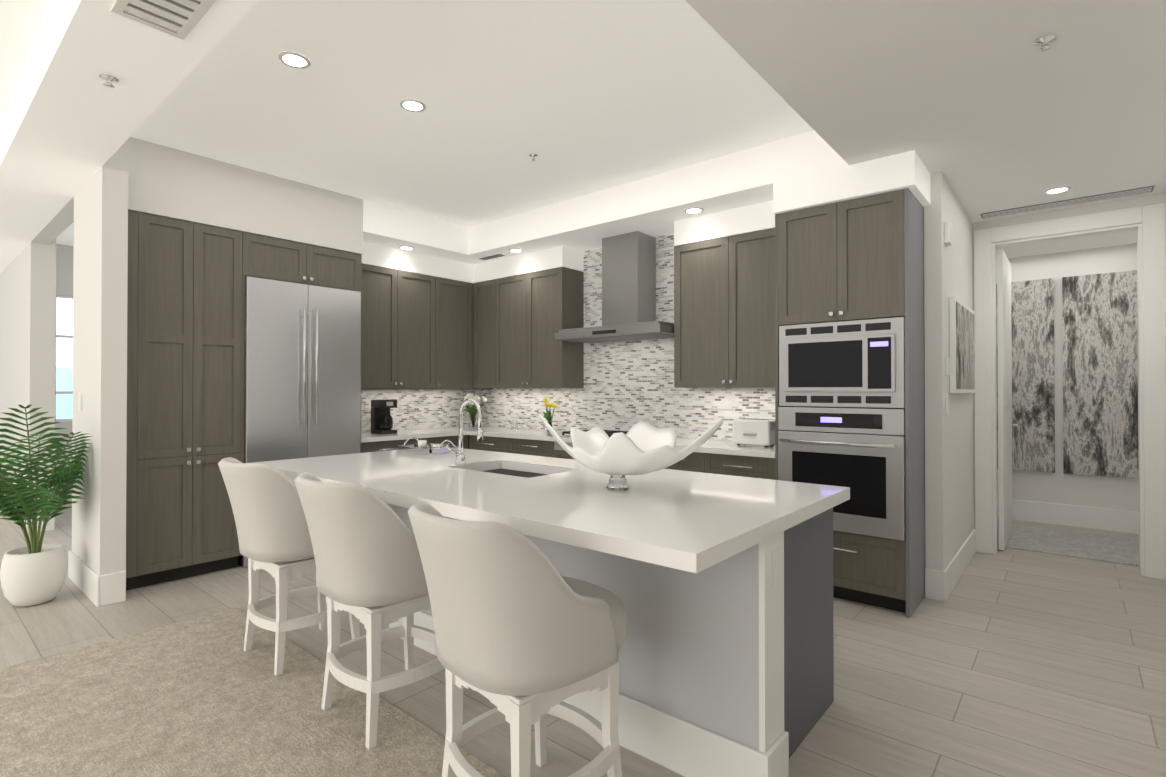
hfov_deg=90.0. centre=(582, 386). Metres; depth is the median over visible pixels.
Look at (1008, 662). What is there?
floor
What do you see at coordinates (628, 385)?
tile backsplash
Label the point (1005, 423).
door leaf
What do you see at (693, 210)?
recessed light
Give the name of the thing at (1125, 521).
baseboard
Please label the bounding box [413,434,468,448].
base cabinet
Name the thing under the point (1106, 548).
area rug
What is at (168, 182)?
wall
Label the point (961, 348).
picture frame
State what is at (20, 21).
ceiling
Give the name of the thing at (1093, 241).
ceiling
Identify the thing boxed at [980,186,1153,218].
ceiling vent
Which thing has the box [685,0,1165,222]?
ceiling
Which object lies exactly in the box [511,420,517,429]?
glass jar
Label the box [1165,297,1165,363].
picture frame
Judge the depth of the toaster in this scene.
4.34 m
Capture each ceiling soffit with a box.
[361,200,468,277]
[446,130,930,282]
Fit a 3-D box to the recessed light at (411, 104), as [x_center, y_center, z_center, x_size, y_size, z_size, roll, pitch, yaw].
[-1.003,-1.653,3.436,0.149,0.006,0.149,0,0,34]
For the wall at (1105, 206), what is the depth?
4.51 m
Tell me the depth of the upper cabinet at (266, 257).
4.73 m
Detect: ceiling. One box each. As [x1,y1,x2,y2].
[0,0,49,121]
[56,222,73,245]
[130,0,813,227]
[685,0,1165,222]
[996,230,1136,259]
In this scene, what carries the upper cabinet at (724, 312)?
attached to the wall
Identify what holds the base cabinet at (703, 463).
on the floor
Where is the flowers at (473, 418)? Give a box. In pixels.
[464,393,486,427]
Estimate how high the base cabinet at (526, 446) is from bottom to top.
0.874 m
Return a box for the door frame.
[974,203,1165,579]
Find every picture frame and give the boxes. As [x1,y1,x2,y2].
[949,297,974,392]
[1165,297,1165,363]
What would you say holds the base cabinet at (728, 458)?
on the floor
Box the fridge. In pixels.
[238,276,360,567]
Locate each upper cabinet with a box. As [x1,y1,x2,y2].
[246,233,361,293]
[361,264,404,387]
[405,271,440,387]
[441,278,472,387]
[473,278,500,387]
[497,267,583,387]
[674,228,774,387]
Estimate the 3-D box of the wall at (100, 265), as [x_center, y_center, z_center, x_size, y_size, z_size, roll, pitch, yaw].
[-5.532,-0.129,5.879,6.770,3.020,0.180,0,-1,40]
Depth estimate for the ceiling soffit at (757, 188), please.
4.46 m
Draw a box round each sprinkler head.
[99,74,118,87]
[529,154,538,160]
[1034,35,1055,51]
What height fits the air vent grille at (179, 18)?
0.007 m
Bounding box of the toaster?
[732,418,774,446]
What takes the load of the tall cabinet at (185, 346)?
on the floor
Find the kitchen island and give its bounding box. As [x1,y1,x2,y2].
[326,466,849,776]
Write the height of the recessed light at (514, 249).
0.006 m
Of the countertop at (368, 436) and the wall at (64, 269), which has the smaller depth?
the countertop at (368, 436)
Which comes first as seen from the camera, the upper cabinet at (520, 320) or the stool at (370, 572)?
the stool at (370, 572)
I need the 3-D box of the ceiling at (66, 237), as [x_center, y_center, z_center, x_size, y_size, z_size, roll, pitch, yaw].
[-4.519,-1.685,7.815,5.840,0.120,4.070,0,-1,40]
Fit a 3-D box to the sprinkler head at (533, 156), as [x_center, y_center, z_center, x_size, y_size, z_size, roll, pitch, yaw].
[-0.353,-1.633,4.169,0.070,0.036,0.068,0,-1,40]
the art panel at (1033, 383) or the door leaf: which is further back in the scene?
the art panel at (1033, 383)
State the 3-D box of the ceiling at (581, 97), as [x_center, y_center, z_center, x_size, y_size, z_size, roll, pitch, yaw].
[-0.727,-1.715,3.681,3.712,0.120,2.990,0,-1,40]
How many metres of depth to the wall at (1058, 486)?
5.79 m
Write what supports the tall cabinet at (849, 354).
on the floor
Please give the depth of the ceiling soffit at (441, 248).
5.68 m
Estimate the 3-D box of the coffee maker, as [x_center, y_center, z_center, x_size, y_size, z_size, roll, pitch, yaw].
[-1.929,0.294,5.672,0.225,0.330,0.170,0,-1,40]
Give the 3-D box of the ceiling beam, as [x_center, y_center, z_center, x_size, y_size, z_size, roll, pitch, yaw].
[-4.356,-1.569,4.514,10.340,0.400,0.410,0,-1,40]
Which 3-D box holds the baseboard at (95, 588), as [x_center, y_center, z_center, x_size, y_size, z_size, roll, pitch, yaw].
[-3.339,1.272,3.897,0.907,0.190,0.020,0,-1,40]
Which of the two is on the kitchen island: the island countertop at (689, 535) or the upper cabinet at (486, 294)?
the island countertop at (689, 535)
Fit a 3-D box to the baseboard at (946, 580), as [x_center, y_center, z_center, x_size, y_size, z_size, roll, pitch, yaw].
[2.761,1.275,4.272,0.036,0.190,1.492,0,-1,40]
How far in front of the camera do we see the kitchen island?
2.07 m
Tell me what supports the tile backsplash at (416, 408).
attached to the wall
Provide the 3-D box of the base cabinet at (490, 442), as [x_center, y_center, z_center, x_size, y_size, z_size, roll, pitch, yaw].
[-0.797,0.944,6.107,0.630,0.874,0.664,0,-1,40]
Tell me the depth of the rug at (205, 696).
2.37 m
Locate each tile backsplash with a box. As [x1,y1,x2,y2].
[361,389,476,431]
[477,234,774,440]
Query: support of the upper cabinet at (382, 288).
attached to the wall
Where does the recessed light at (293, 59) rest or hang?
attached to the ceiling at (581, 97)
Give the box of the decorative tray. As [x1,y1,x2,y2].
[396,437,458,454]
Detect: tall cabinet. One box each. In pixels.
[126,210,245,589]
[775,188,925,617]
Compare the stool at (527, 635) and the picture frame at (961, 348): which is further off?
the picture frame at (961, 348)
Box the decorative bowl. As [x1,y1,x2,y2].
[539,413,722,489]
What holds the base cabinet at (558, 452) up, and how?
on the floor
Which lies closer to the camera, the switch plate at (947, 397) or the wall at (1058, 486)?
the switch plate at (947, 397)
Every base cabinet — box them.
[361,438,412,452]
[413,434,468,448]
[469,434,508,452]
[509,438,552,456]
[553,442,574,459]
[664,454,712,473]
[713,454,774,479]
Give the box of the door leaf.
[997,249,1018,549]
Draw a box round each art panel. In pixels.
[996,278,1054,472]
[1062,270,1138,478]
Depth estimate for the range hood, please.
5.20 m
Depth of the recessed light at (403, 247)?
5.69 m
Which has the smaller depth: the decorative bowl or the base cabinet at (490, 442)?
the decorative bowl
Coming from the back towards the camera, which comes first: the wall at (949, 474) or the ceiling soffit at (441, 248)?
the ceiling soffit at (441, 248)
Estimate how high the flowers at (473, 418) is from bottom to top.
0.389 m
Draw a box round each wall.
[0,145,127,575]
[55,244,73,506]
[122,137,362,254]
[924,172,973,570]
[973,193,1165,575]
[996,243,1138,510]
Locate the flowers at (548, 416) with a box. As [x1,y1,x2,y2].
[543,398,557,431]
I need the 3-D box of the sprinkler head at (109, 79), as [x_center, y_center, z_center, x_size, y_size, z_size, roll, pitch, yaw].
[-2.125,-1.364,2.614,0.070,0.036,0.068,0,-1,40]
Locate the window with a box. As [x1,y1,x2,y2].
[55,295,72,421]
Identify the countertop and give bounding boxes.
[247,454,790,573]
[361,430,468,441]
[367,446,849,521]
[433,426,774,457]
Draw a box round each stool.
[218,457,359,675]
[294,472,444,749]
[408,500,626,776]
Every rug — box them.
[0,607,505,776]
[997,522,1138,565]
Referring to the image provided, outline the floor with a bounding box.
[0,506,1165,776]
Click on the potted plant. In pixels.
(34, 572)
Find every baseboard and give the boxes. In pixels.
[68,550,106,606]
[935,529,975,601]
[997,498,1138,533]
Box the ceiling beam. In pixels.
[0,0,257,273]
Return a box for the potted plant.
[0,405,91,605]
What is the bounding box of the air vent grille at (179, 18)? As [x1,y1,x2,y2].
[111,0,216,39]
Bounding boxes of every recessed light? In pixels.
[278,51,310,68]
[399,246,413,249]
[400,99,425,111]
[509,248,523,251]
[684,207,703,213]
[1044,186,1070,193]
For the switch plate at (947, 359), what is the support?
attached to the wall at (949, 474)
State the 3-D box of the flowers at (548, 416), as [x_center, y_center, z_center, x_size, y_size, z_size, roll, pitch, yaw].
[-0.339,0.288,5.907,0.126,0.345,0.155,0,-1,40]
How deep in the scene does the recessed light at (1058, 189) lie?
4.07 m
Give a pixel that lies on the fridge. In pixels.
(302, 385)
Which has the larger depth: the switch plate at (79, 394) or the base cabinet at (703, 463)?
the base cabinet at (703, 463)
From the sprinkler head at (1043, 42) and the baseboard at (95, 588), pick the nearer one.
the sprinkler head at (1043, 42)
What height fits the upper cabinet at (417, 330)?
1.172 m
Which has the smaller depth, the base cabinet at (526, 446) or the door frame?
the door frame
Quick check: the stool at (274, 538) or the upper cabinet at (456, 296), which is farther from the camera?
the upper cabinet at (456, 296)
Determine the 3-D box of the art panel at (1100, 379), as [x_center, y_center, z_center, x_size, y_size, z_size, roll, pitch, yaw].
[4.973,-0.111,5.604,0.555,1.940,0.041,0,-1,40]
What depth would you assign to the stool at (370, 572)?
2.19 m
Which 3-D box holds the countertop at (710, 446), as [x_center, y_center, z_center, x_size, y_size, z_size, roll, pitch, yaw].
[0.019,0.478,5.445,3.884,0.041,0.630,0,-1,40]
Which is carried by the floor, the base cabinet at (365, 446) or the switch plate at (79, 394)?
the base cabinet at (365, 446)
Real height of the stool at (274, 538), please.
1.004 m
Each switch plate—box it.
[78,393,81,410]
[944,221,951,245]
[945,357,949,374]
[945,396,948,414]
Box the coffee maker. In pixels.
[371,399,396,433]
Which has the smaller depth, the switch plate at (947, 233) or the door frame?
the switch plate at (947, 233)
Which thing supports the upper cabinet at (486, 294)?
attached to the wall
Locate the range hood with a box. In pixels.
[554,231,673,342]

